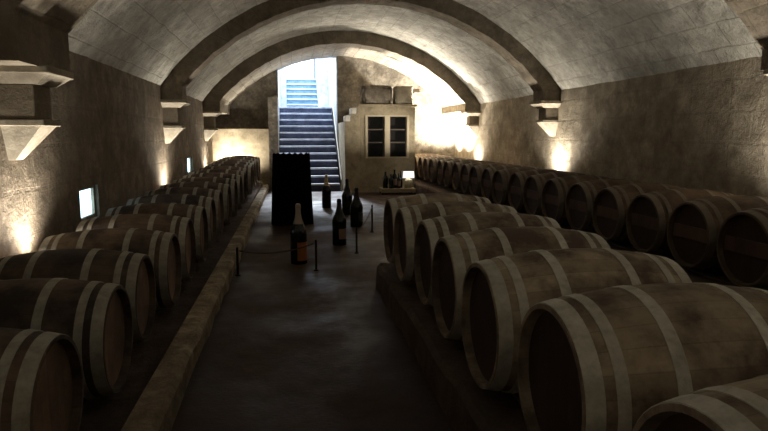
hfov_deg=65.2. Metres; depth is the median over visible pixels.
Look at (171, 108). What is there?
trim
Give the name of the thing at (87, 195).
window
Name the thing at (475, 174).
wine barrel
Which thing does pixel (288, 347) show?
floor
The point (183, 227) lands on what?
wine barrel
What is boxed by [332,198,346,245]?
champagne bottle
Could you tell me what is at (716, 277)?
rail
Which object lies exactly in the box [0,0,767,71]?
trim
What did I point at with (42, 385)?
wine barrel
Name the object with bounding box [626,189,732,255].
wine barrel
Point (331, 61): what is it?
wall
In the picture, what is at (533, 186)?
wine barrel
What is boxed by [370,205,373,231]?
stake
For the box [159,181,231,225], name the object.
wine barrel
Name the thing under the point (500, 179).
wine barrel
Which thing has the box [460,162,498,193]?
wine barrel
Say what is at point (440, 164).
wine barrel
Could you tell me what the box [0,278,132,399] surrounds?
wine barrel
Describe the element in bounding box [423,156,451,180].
wine barrel
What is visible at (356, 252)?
stake
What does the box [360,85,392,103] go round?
stone block
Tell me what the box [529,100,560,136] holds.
trim
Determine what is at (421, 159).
wine barrel
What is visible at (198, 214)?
wine barrel
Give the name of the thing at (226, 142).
wall
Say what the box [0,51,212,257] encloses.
wall
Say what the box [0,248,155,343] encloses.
wine barrel
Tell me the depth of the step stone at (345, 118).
15.59 m
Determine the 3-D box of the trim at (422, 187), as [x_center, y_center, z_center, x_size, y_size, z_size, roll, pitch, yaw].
[2.818,0.227,8.656,1.742,0.260,19.850,-1,8,-9]
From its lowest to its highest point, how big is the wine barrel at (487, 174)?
0.690 m
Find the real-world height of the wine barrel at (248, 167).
0.690 m
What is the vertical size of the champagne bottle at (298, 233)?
0.710 m
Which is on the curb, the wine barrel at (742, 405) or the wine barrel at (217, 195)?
the wine barrel at (742, 405)
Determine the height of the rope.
0.095 m
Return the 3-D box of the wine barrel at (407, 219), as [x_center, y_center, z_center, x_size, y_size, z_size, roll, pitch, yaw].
[0.596,0.227,4.956,0.950,0.690,0.690,-1,8,-9]
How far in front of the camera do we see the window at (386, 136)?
16.15 m
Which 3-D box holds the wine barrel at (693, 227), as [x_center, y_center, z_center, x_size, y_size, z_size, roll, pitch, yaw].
[3.177,0.162,5.441,0.950,0.690,0.690,-1,8,-9]
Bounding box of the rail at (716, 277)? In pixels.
[415,177,742,286]
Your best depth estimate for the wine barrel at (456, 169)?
12.92 m
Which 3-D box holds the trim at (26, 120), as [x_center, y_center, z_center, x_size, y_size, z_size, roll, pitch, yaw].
[-2.705,-0.783,4.657,0.420,0.700,0.550,-1,8,-9]
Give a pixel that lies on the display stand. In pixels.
(291, 173)
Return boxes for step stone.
[343,116,349,121]
[349,108,355,113]
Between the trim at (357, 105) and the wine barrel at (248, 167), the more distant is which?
the trim at (357, 105)
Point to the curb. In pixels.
(442, 361)
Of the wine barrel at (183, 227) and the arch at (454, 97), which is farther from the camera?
the arch at (454, 97)
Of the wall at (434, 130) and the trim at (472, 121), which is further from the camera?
the wall at (434, 130)
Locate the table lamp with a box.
[403,171,413,187]
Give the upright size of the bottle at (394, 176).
0.470 m
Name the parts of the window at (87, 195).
pane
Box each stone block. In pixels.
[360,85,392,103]
[392,85,412,103]
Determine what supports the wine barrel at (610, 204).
on the trim at (422, 187)
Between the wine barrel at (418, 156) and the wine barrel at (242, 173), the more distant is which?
the wine barrel at (418, 156)
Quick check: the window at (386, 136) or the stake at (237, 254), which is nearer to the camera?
the stake at (237, 254)
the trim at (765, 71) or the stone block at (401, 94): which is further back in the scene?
the stone block at (401, 94)
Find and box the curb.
[375,263,527,430]
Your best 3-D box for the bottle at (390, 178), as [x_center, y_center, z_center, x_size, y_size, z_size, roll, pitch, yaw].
[0.177,-0.874,15.322,0.124,0.360,0.124,-1,8,-9]
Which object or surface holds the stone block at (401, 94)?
on the trim at (357, 105)
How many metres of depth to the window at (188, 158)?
13.12 m
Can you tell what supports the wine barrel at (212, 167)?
on the floor at (110, 412)
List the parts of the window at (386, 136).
door frame, door frame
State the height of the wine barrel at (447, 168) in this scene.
0.690 m
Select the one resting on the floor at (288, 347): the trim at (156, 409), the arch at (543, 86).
the trim at (156, 409)
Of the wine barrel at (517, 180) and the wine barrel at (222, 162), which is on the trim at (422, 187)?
the wine barrel at (517, 180)
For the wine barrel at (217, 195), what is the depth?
7.79 m
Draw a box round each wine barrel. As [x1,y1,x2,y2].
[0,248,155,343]
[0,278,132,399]
[0,327,83,430]
[38,228,181,309]
[75,214,195,281]
[105,203,207,262]
[126,194,216,246]
[143,187,223,234]
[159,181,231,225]
[172,177,237,216]
[183,173,242,209]
[191,169,246,203]
[196,166,247,197]
[204,163,252,193]
[208,161,253,188]
[213,159,255,185]
[217,157,257,182]
[223,156,259,179]
[383,193,490,262]
[393,201,516,282]
[414,212,560,305]
[415,154,437,177]
[418,155,443,178]
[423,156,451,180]
[428,157,458,183]
[431,226,610,340]
[436,158,467,185]
[443,159,474,188]
[452,160,491,190]
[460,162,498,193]
[461,248,691,393]
[469,163,511,196]
[481,165,529,201]
[492,167,542,205]
[508,169,565,211]
[517,282,767,430]
[523,172,587,215]
[541,175,614,224]
[565,179,646,233]
[592,183,686,243]
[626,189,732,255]
[632,374,767,430]
[667,195,767,271]
[716,206,767,289]
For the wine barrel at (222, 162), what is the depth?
13.31 m
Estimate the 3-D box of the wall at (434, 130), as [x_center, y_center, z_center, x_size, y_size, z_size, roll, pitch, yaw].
[-1.369,-3.210,17.935,7.900,4.620,0.400,-1,8,-9]
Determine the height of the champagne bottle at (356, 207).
0.650 m
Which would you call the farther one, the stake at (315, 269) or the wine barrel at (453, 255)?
the stake at (315, 269)
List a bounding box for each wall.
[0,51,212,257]
[212,129,269,188]
[215,56,454,174]
[278,58,336,154]
[280,67,286,106]
[313,58,327,106]
[338,107,414,192]
[455,57,767,197]
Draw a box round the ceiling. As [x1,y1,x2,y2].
[68,0,761,103]
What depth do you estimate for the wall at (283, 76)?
21.50 m
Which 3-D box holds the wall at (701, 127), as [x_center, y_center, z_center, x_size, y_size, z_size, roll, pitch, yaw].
[3.881,-0.827,8.654,0.400,2.350,20.600,-1,8,-9]
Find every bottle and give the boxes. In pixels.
[290,203,306,264]
[322,174,330,207]
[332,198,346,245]
[342,179,351,214]
[350,187,362,227]
[383,172,387,187]
[389,174,392,188]
[392,170,396,187]
[397,173,400,187]
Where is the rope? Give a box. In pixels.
[239,243,313,253]
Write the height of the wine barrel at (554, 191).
0.690 m
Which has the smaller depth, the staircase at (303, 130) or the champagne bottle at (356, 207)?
the champagne bottle at (356, 207)
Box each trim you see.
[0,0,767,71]
[0,65,73,159]
[121,184,268,430]
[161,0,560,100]
[161,99,190,143]
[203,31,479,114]
[203,111,221,140]
[356,104,416,106]
[414,178,730,285]
[460,111,479,135]
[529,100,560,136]
[763,69,767,75]
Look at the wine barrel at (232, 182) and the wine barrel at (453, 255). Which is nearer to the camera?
the wine barrel at (453, 255)
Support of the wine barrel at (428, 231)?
on the curb
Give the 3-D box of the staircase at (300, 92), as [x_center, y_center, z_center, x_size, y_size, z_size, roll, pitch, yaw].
[-3.083,-4.549,22.488,1.120,1.230,1.850,-1,8,-9]
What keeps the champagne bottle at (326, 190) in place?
on the floor at (288, 347)
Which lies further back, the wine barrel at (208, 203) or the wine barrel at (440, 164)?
the wine barrel at (440, 164)
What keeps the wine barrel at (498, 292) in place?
on the curb
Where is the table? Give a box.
[379,187,415,194]
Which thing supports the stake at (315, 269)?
on the floor at (288, 347)
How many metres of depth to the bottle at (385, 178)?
15.33 m
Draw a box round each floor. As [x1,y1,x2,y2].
[79,181,262,430]
[171,188,453,430]
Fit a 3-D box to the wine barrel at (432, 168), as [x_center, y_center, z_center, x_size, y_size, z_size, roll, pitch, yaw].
[1.647,-1.129,15.113,0.950,0.690,0.690,-1,8,-9]
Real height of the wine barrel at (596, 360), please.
0.690 m
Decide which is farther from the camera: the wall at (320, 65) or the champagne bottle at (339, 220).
the wall at (320, 65)
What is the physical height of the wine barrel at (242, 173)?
0.690 m
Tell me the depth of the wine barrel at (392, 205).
5.52 m
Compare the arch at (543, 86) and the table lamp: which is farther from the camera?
the table lamp
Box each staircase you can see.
[279,107,339,190]
[286,79,317,106]
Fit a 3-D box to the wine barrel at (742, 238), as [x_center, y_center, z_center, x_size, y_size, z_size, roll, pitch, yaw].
[3.263,0.254,4.751,0.950,0.690,0.690,-1,8,-8]
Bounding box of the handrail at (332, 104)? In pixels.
[332,104,341,190]
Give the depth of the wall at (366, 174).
15.84 m
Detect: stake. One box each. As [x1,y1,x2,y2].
[235,247,240,275]
[314,239,318,270]
[354,227,358,253]
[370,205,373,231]
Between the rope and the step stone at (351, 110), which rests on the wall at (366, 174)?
the step stone at (351, 110)
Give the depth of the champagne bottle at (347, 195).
11.41 m
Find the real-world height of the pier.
2.550 m
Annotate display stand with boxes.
[271,153,313,224]
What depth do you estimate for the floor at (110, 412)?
4.19 m
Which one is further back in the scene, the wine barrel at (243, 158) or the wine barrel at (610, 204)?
the wine barrel at (243, 158)
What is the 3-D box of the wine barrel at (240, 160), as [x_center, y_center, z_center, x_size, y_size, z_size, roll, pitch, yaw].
[-3.537,-0.990,14.200,0.950,0.690,0.690,-1,8,-9]
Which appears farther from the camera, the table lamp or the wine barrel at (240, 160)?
the table lamp
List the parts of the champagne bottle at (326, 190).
bottle glass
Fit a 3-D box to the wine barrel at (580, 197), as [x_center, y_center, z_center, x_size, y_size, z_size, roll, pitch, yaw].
[2.849,-0.115,7.517,0.950,0.690,0.690,-1,8,-9]
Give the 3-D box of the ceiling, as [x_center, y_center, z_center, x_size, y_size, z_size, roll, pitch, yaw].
[0.174,-2.823,7.815,8.286,2.411,20.600,-1,8,-9]
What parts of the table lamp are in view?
lamp shade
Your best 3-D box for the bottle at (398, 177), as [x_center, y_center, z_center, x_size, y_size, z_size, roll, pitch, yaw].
[0.377,-0.887,15.340,0.100,0.380,0.101,-1,8,-9]
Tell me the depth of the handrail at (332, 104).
17.39 m
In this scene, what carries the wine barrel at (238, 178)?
on the floor at (110, 412)
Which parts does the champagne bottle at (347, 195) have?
bottle glass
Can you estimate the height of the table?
0.160 m
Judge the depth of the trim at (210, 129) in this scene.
14.96 m
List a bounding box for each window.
[79,185,95,220]
[187,157,190,173]
[365,115,408,157]
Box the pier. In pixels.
[268,97,278,189]
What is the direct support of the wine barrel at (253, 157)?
on the floor at (110, 412)

